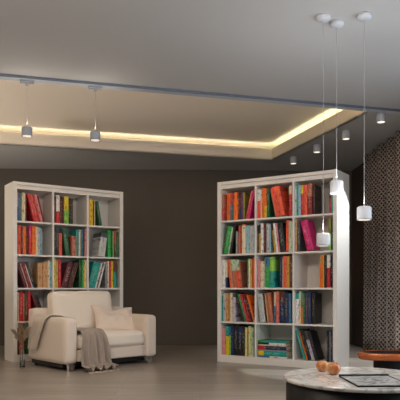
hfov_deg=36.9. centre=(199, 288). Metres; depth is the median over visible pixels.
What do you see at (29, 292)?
book
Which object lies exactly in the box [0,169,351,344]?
wall
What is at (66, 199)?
book
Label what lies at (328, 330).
book
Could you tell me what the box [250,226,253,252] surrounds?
book
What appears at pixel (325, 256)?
book
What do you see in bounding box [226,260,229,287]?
book
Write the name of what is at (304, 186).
book
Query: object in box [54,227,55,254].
book
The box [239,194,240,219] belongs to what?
book
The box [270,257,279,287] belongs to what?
book
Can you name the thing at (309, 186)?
book
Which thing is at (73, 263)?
book
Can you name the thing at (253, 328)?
book
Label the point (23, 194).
book
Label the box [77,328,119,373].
throw blanket
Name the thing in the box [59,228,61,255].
book
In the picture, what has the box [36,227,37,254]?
book
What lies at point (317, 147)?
ceiling spotlight
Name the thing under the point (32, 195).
book
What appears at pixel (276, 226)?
book
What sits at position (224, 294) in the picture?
book
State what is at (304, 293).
book
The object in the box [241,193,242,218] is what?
book
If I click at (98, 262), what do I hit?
book
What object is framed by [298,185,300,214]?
book
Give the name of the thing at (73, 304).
cushion
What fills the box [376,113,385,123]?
ceiling spotlight
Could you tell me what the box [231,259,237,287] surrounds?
book
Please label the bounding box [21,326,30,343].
stem
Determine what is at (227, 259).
book
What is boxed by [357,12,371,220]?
pendant lamp
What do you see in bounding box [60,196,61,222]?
book
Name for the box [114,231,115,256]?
book
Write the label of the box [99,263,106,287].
book
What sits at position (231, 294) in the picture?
book
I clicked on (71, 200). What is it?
book
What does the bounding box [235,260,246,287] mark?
book
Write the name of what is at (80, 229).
book
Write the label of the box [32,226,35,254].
book
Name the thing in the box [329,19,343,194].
pendant lamp
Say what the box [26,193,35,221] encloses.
book
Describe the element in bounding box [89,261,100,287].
book
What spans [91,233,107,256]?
book
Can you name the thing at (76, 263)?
book
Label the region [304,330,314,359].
book
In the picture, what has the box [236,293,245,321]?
book
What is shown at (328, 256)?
book
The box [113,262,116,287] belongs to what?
book
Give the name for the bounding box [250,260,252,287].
book
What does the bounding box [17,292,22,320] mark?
book
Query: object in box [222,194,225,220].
book
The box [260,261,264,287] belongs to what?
book
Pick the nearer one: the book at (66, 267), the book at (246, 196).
the book at (246, 196)
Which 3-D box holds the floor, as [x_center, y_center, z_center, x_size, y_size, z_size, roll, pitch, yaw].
[-0.920,0.920,3.370,7.160,0.100,12.540,0,0,0]
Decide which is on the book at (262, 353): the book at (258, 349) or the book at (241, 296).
the book at (258, 349)
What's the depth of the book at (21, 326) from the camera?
7.21 m
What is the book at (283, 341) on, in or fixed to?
on the book at (258, 342)
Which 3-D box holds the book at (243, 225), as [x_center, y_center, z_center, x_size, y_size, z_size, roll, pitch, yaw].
[0.566,-0.586,7.123,0.046,0.342,0.222,0,0,33]
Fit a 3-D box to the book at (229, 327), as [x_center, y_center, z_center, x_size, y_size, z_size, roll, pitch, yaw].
[0.419,0.618,7.235,0.022,0.334,0.240,0,0,33]
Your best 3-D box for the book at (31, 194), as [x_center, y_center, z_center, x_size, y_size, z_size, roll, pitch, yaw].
[-2.071,-0.980,7.370,0.106,0.331,0.228,0,0,-34]
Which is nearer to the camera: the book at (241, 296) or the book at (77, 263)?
the book at (241, 296)
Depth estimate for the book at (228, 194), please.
7.16 m
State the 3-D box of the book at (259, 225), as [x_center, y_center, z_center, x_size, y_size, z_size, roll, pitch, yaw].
[0.745,-0.578,7.010,0.029,0.327,0.217,0,0,32]
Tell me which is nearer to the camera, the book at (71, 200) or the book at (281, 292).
the book at (281, 292)
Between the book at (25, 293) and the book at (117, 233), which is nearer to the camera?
the book at (25, 293)
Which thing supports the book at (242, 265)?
on the bookcase at (305, 264)
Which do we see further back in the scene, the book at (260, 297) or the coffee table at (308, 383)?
the book at (260, 297)
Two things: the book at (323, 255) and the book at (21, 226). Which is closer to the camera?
the book at (323, 255)
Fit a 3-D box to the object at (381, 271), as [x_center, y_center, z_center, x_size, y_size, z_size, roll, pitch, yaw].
[2.366,-0.494,6.874,0.159,2.705,3.152,0,0,-2]
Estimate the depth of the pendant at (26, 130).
5.23 m
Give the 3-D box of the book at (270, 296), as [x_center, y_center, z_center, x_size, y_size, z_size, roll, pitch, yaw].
[0.860,0.212,6.960,0.095,0.346,0.244,0,0,32]
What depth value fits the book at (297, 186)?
6.67 m
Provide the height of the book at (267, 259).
0.350 m
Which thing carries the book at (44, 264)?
on the bookcase at (110, 202)
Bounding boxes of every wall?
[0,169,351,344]
[352,163,363,347]
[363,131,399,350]
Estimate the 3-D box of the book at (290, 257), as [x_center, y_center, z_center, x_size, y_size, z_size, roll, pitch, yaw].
[1.077,-0.186,6.796,0.040,0.342,0.228,0,0,32]
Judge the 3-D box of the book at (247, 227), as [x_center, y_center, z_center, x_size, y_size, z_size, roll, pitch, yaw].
[0.613,-0.578,7.101,0.054,0.327,0.204,0,0,32]
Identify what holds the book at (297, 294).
on the bookcase at (305, 264)
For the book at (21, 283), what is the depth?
7.21 m
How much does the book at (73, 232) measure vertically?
0.334 m
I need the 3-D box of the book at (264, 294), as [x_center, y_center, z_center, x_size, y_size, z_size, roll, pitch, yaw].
[0.815,0.218,6.952,0.054,0.334,0.211,0,0,32]
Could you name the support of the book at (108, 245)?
on the bookcase at (110, 202)
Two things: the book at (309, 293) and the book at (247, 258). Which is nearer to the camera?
the book at (309, 293)
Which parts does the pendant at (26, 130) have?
lamp shade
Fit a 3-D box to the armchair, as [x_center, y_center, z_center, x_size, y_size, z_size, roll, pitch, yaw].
[-1.237,0.446,6.973,1.236,0.848,0.853,0,0,-43]
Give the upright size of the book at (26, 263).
0.316 m
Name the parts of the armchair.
armrest, backrest, board, seat, armrest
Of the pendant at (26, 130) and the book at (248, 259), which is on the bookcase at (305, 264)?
the book at (248, 259)
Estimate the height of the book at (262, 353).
0.057 m
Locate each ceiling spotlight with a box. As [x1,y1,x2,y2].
[290,156,296,163]
[313,144,320,152]
[342,130,349,139]
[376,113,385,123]
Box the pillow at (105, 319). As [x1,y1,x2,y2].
[91,305,134,329]
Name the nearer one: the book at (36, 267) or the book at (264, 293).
the book at (264, 293)
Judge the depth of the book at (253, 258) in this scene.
6.96 m
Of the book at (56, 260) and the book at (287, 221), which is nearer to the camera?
the book at (287, 221)
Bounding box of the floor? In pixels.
[0,345,372,399]
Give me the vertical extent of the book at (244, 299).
0.320 m
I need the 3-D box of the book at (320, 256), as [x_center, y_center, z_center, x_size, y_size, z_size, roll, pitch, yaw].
[1.369,-0.190,6.620,0.027,0.350,0.214,0,0,32]
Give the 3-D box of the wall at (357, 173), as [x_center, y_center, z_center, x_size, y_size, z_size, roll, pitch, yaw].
[2.658,-0.490,3.375,0.200,2.720,12.162,0,0,-2]
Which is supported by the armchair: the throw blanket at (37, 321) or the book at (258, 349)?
the throw blanket at (37, 321)
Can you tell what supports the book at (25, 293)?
on the bookcase at (110, 202)
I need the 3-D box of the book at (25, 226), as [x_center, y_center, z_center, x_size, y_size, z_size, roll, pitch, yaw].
[-2.141,-0.586,7.325,0.026,0.342,0.225,0,0,-34]
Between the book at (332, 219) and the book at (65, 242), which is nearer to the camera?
the book at (332, 219)
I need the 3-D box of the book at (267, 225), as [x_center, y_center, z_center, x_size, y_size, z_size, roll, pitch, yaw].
[0.828,-0.582,6.958,0.034,0.334,0.202,0,0,32]
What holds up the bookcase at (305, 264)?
on the floor
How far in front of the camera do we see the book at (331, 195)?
6.45 m
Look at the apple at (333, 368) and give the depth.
3.17 m
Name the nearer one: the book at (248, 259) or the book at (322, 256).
the book at (322, 256)
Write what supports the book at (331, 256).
on the bookcase at (305, 264)
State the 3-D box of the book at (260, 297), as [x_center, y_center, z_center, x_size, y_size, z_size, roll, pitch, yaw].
[0.765,0.219,7.001,0.106,0.332,0.237,0,0,32]
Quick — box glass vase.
[20,348,24,367]
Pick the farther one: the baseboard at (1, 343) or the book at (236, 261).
the baseboard at (1, 343)
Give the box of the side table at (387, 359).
[357,350,399,369]
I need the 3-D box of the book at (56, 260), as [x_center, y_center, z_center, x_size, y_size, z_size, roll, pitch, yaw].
[-1.834,-0.186,7.531,0.012,0.342,0.234,0,0,-34]
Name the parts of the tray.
plate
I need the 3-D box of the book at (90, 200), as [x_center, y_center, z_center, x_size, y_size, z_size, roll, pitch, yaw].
[-1.454,-0.982,7.780,0.052,0.334,0.219,0,0,-34]
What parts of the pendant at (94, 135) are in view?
lamp shade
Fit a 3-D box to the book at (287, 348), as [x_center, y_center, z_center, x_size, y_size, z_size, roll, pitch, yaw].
[0.886,0.672,6.941,0.350,0.044,0.249,0,0,32]
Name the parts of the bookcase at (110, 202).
panel, panel, panel, panel, shelf, shelf, shelf, panel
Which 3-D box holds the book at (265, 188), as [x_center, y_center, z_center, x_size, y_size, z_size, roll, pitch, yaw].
[0.806,-0.986,6.961,0.027,0.342,0.219,0,0,32]
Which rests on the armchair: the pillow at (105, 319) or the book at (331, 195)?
the pillow at (105, 319)
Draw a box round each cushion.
[47,291,111,327]
[77,329,143,349]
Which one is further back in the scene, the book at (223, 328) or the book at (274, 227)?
the book at (223, 328)
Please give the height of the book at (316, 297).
0.342 m
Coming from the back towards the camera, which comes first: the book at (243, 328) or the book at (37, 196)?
the book at (37, 196)
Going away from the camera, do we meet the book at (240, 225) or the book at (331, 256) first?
the book at (331, 256)
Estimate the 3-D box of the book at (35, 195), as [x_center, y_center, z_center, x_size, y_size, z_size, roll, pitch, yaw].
[-2.023,-0.985,7.395,0.116,0.340,0.201,0,0,-34]
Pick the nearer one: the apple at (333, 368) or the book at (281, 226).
the apple at (333, 368)
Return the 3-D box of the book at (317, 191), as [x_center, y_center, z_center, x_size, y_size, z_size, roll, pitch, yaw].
[1.301,-0.978,6.663,0.027,0.327,0.202,0,0,33]
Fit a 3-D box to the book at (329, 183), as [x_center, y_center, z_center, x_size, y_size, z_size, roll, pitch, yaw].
[1.459,-0.982,6.565,0.027,0.334,0.200,0,0,32]
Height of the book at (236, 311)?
0.342 m
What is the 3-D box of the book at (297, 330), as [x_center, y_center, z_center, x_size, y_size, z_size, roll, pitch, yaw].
[1.167,0.618,6.738,0.126,0.335,0.205,0,0,32]
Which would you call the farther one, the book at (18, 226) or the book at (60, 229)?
the book at (60, 229)
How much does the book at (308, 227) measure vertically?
0.351 m
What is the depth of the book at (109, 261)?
7.83 m
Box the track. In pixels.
[0,73,399,113]
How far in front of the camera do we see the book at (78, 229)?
7.59 m
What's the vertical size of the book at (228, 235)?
0.339 m
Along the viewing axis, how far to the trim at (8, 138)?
8.02 m
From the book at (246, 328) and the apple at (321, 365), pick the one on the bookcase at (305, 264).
the book at (246, 328)
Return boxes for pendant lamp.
[316,13,330,245]
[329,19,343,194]
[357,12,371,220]
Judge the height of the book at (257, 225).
0.319 m
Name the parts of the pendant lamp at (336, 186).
lamp shade, cord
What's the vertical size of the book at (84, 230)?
0.342 m
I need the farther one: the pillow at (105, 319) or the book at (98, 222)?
the book at (98, 222)
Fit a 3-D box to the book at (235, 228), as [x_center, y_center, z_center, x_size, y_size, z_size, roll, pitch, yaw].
[0.442,-0.586,7.202,0.088,0.342,0.223,0,0,32]
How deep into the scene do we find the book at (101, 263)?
7.74 m
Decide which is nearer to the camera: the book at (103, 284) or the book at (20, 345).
the book at (20, 345)
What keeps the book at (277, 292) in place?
on the bookcase at (305, 264)
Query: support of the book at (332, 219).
on the bookcase at (305, 264)
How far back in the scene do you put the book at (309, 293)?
6.60 m
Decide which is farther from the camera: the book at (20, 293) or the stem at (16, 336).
the book at (20, 293)
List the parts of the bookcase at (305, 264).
panel, panel, panel, shelf, shelf, shelf, shelf, panel, panel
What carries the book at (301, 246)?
on the bookcase at (305, 264)
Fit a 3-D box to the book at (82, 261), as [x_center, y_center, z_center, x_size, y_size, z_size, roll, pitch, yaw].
[-1.554,-0.193,7.718,0.024,0.357,0.242,0,0,-34]
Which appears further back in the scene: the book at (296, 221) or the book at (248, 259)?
the book at (248, 259)
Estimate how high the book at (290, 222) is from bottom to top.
0.342 m
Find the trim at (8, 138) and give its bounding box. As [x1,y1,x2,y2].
[0,109,366,159]
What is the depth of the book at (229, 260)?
7.13 m
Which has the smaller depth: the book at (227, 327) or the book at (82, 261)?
the book at (227, 327)
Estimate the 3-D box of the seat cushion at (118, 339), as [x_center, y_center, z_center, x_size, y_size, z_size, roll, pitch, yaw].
[-1.188,0.570,6.921,0.897,0.199,0.709,0,0,-43]
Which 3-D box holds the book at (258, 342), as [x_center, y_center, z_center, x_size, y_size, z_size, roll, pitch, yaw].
[0.882,0.626,6.944,0.340,0.022,0.249,0,0,33]
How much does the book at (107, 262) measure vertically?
0.350 m
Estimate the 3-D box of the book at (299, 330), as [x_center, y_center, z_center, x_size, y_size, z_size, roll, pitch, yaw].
[1.196,0.622,6.731,0.119,0.326,0.204,0,0,32]
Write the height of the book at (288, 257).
0.350 m
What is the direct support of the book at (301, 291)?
on the bookcase at (305, 264)
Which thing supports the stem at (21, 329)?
in the glass vase
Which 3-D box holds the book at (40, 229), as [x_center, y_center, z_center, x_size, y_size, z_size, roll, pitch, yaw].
[-2.006,-0.574,7.418,0.035,0.319,0.217,0,0,-34]
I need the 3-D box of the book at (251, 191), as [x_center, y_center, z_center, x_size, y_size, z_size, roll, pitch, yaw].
[0.633,-0.980,7.088,0.093,0.330,0.239,0,0,32]
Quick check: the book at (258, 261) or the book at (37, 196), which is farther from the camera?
the book at (37, 196)
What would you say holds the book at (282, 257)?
on the bookcase at (305, 264)
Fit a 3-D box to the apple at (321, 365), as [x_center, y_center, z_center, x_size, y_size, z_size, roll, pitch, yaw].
[0.679,0.420,3.325,0.069,0.072,0.070,0,0,-17]
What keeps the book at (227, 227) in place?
on the bookcase at (305, 264)
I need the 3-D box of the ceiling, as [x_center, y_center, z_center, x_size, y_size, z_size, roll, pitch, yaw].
[-0.803,-1.982,3.400,7.407,0.265,12.400,0,0,0]
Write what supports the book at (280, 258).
on the bookcase at (305, 264)
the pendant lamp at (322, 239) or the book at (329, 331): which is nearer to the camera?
the pendant lamp at (322, 239)
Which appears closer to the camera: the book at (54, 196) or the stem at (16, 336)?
the stem at (16, 336)
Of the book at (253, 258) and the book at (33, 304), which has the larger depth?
the book at (33, 304)
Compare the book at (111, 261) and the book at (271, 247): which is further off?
the book at (111, 261)
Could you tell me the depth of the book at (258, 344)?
6.83 m
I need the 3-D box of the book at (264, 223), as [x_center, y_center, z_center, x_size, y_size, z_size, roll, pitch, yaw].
[0.802,-0.586,6.979,0.029,0.342,0.232,0,0,32]
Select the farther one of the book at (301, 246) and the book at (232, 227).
the book at (232, 227)
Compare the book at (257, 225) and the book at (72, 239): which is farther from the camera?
the book at (72, 239)
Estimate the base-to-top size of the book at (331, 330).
0.342 m
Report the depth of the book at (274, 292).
6.83 m
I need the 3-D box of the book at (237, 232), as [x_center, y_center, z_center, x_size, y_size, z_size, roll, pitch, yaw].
[0.490,-0.548,7.169,0.025,0.266,0.222,0,0,32]
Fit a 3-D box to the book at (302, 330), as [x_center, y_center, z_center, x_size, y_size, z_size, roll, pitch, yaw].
[1.218,0.616,6.711,0.134,0.338,0.217,0,0,32]
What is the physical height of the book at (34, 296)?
0.320 m
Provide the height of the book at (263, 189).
0.342 m
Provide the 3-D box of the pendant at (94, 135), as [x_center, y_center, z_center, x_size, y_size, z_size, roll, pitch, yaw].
[-0.944,-1.582,5.410,0.122,0.487,0.092,0,0,0]
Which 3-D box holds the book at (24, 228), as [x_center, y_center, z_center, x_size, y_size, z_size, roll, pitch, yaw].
[-2.164,-0.582,7.296,0.043,0.334,0.202,0,0,-34]
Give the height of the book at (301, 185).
0.334 m
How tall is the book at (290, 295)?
0.334 m
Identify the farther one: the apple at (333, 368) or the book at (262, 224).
the book at (262, 224)
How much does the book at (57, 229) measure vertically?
0.342 m
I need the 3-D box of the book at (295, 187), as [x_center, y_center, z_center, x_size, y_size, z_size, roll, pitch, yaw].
[1.131,-0.978,6.786,0.013,0.327,0.238,0,0,33]
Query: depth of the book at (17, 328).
7.16 m
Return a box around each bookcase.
[5,181,122,361]
[217,169,348,367]
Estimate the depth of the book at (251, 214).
6.99 m
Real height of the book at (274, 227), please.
0.335 m
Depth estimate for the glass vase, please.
6.58 m
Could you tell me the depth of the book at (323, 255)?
6.51 m
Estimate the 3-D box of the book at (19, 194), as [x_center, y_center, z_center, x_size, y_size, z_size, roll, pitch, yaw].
[-2.214,-0.982,7.257,0.034,0.334,0.202,0,0,-34]
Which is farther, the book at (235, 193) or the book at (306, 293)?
the book at (235, 193)
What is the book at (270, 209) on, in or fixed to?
on the bookcase at (305, 264)
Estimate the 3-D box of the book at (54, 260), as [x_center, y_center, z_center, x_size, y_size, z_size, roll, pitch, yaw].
[-1.859,-0.190,7.520,0.040,0.350,0.222,0,0,-34]
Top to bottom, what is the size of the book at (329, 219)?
0.350 m
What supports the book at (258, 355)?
on the bookcase at (305, 264)
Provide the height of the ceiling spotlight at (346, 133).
0.095 m
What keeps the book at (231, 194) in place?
on the bookcase at (305, 264)
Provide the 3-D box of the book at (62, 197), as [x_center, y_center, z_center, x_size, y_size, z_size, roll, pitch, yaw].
[-1.766,-0.982,7.572,0.022,0.334,0.227,0,0,-34]
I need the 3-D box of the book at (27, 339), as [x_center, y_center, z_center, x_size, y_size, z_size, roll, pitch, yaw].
[-2.130,0.629,7.326,0.056,0.312,0.222,0,0,-34]
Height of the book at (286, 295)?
0.342 m
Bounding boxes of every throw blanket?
[28,314,63,349]
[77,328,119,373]
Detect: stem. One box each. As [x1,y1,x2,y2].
[11,329,21,346]
[17,322,23,346]
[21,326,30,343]
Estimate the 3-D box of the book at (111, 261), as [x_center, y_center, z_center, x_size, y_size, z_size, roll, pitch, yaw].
[-1.204,-0.190,7.936,0.039,0.350,0.200,0,0,-34]
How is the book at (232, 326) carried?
on the bookcase at (305, 264)
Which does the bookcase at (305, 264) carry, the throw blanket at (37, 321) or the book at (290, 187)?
the book at (290, 187)
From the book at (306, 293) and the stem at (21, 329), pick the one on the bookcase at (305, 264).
the book at (306, 293)
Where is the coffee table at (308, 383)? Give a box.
[283,367,399,399]
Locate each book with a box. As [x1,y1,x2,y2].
[17,225,20,253]
[17,262,26,287]
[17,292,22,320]
[17,328,18,354]
[18,193,20,220]
[19,326,25,353]
[19,331,23,354]
[20,262,31,287]
[21,226,22,253]
[22,193,24,220]
[22,291,30,320]
[23,227,25,253]
[23,292,27,320]
[24,262,35,287]
[25,226,27,254]
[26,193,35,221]
[26,334,28,353]
[28,226,31,254]
[30,194,37,221]
[31,294,36,308]
[32,195,39,221]
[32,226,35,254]
[32,263,41,287]
[33,294,39,307]
[34,194,42,221]
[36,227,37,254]
[37,196,43,221]
[38,227,39,254]
[40,229,41,254]
[41,261,49,287]
[41,262,46,287]
[54,196,55,222]
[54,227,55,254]
[54,260,55,287]
[55,195,59,222]
[56,228,58,255]
[56,260,57,287]
[58,260,60,287]
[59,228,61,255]
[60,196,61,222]
[61,262,72,287]
[62,197,63,222]
[62,229,69,255]
[64,196,68,223]
[67,263,75,287]
[68,236,75,255]
[69,263,76,287]
[70,199,72,223]
[70,230,77,255]
[70,263,78,287]
[73,260,80,287]
[75,260,83,287]
[78,229,79,255]
[80,229,82,255]
[84,230,85,255]
[89,199,92,224]
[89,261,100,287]
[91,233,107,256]
[95,201,101,225]
[95,263,102,287]
[98,262,105,287]
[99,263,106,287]
[100,230,110,256]
[103,261,108,287]
[109,261,110,287]
[111,231,112,256]
[111,261,112,287]
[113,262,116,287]
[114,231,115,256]
[116,232,118,256]
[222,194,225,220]
[222,260,225,287]
[222,327,224,354]
[223,227,227,253]
[223,293,225,320]
[224,226,232,253]
[225,195,226,220]
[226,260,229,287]
[226,293,228,320]
[226,326,230,354]
[227,193,229,219]
[227,259,231,287]
[228,227,232,253]
[229,225,238,253]
[229,260,232,287]
[229,327,230,354]
[230,193,233,219]
[230,293,232,320]
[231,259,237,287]
[231,325,233,354]
[233,293,241,320]
[234,192,238,219]
[234,324,246,355]
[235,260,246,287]
[236,231,238,253]
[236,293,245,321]
[238,294,246,321]
[238,326,243,355]
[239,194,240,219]
[239,225,240,253]
[239,261,246,287]
[240,294,248,321]
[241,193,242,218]
[242,224,250,253]
[242,295,250,321]
[242,326,247,355]
[243,192,249,218]
[244,294,254,321]
[245,327,247,355]
[246,191,252,218]
[246,225,249,252]
[246,295,254,321]
[247,190,254,218]
[247,258,249,287]
[248,259,252,287]
[248,326,254,355]
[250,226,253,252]
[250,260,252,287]
[251,327,254,356]
[253,258,254,287]
[257,189,260,217]
[257,225,258,252]
[257,260,264,287]
[257,294,265,321]
[258,339,291,343]
[258,342,291,345]
[258,344,291,346]
[258,345,291,350]
[258,349,291,351]
[258,350,291,356]
[258,355,291,358]
[259,225,260,252]
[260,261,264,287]
[261,223,263,252]
[262,188,264,217]
[263,293,266,322]
[264,223,267,252]
[264,294,268,322]
[265,188,267,217]
[265,257,269,287]
[266,224,268,252]
[266,292,273,322]
[267,188,274,217]
[269,224,273,252]
[270,185,288,216]
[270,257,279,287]
[271,223,275,251]
[273,223,277,251]
[274,292,275,322]
[275,224,279,251]
[276,291,279,322]
[277,222,285,251]
[279,257,281,287]
[280,291,291,322]
[282,257,282,287]
[283,256,291,287]
[284,293,290,322]
[286,220,289,251]
[287,256,289,287]
[289,186,291,215]
[289,221,291,251]
[289,293,291,322]
[290,257,291,287]
[295,187,296,215]
[295,220,300,251]
[295,329,305,359]
[296,293,298,323]
[297,186,297,215]
[297,222,306,251]
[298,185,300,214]
[298,330,307,359]
[299,291,302,323]
[300,220,319,250]
[300,328,310,359]
[301,185,302,214]
[301,291,309,323]
[302,294,303,323]
[303,185,306,214]
[304,293,305,323]
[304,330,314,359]
[306,293,307,323]
[307,183,319,214]
[307,331,323,360]
[308,292,317,323]
[312,293,321,323]
[313,185,321,213]
[320,256,321,287]
[322,256,322,287]
[323,255,323,287]
[324,255,326,287]
[327,255,332,287]
[327,330,330,361]
[328,218,332,250]
[329,183,330,212]
[329,331,330,361]
[331,195,332,212]
[331,256,332,287]
[331,330,332,361]
[332,219,332,249]
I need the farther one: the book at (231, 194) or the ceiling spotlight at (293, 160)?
the ceiling spotlight at (293, 160)
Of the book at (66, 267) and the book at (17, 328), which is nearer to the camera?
the book at (17, 328)
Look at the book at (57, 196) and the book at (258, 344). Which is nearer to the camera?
the book at (258, 344)
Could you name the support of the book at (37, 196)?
on the bookcase at (110, 202)
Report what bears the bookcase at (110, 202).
on the floor
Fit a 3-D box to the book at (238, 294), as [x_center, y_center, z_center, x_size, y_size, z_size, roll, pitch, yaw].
[0.555,0.222,7.155,0.118,0.326,0.239,0,0,32]
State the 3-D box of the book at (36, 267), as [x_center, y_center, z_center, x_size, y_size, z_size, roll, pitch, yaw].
[-2.009,-0.167,7.412,0.060,0.304,0.208,0,0,-34]
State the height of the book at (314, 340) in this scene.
0.316 m
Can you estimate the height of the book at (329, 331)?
0.327 m
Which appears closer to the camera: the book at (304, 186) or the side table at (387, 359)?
the side table at (387, 359)
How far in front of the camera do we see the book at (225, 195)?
7.17 m
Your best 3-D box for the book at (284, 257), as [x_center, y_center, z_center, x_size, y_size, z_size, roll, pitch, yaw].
[1.014,-0.193,6.841,0.040,0.357,0.237,0,0,33]
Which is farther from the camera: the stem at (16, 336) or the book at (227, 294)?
the book at (227, 294)
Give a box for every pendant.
[20,79,33,137]
[88,85,101,141]
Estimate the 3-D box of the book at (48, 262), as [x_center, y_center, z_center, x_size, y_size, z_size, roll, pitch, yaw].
[-1.922,-0.182,7.464,0.026,0.334,0.233,0,0,-34]
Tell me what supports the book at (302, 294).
on the bookcase at (305, 264)
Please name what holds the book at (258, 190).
on the bookcase at (305, 264)
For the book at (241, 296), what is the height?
0.327 m
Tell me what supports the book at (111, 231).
on the bookcase at (110, 202)
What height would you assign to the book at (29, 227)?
0.350 m
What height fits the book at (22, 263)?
0.316 m
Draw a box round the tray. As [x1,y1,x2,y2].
[339,374,399,386]
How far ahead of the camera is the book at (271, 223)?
6.83 m
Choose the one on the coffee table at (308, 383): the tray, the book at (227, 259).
the tray
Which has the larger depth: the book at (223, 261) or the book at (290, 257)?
the book at (223, 261)
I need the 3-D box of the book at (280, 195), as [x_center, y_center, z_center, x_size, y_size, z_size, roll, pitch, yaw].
[0.940,-0.993,6.896,0.176,0.357,0.249,0,0,32]
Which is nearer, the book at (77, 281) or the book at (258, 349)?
the book at (258, 349)
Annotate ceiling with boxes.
[0,0,399,170]
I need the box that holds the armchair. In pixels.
[29,291,155,371]
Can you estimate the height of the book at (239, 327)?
0.342 m
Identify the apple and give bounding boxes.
[316,359,327,371]
[327,360,340,374]
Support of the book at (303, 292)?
on the bookcase at (305, 264)
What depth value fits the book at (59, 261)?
7.44 m
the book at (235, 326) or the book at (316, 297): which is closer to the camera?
the book at (316, 297)
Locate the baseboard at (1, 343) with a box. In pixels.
[0,341,350,345]
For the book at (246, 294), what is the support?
on the bookcase at (305, 264)
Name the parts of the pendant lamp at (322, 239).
lamp shade, cord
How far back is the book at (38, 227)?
7.30 m
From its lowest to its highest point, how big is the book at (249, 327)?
0.350 m
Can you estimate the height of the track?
0.023 m
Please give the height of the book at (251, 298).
0.318 m

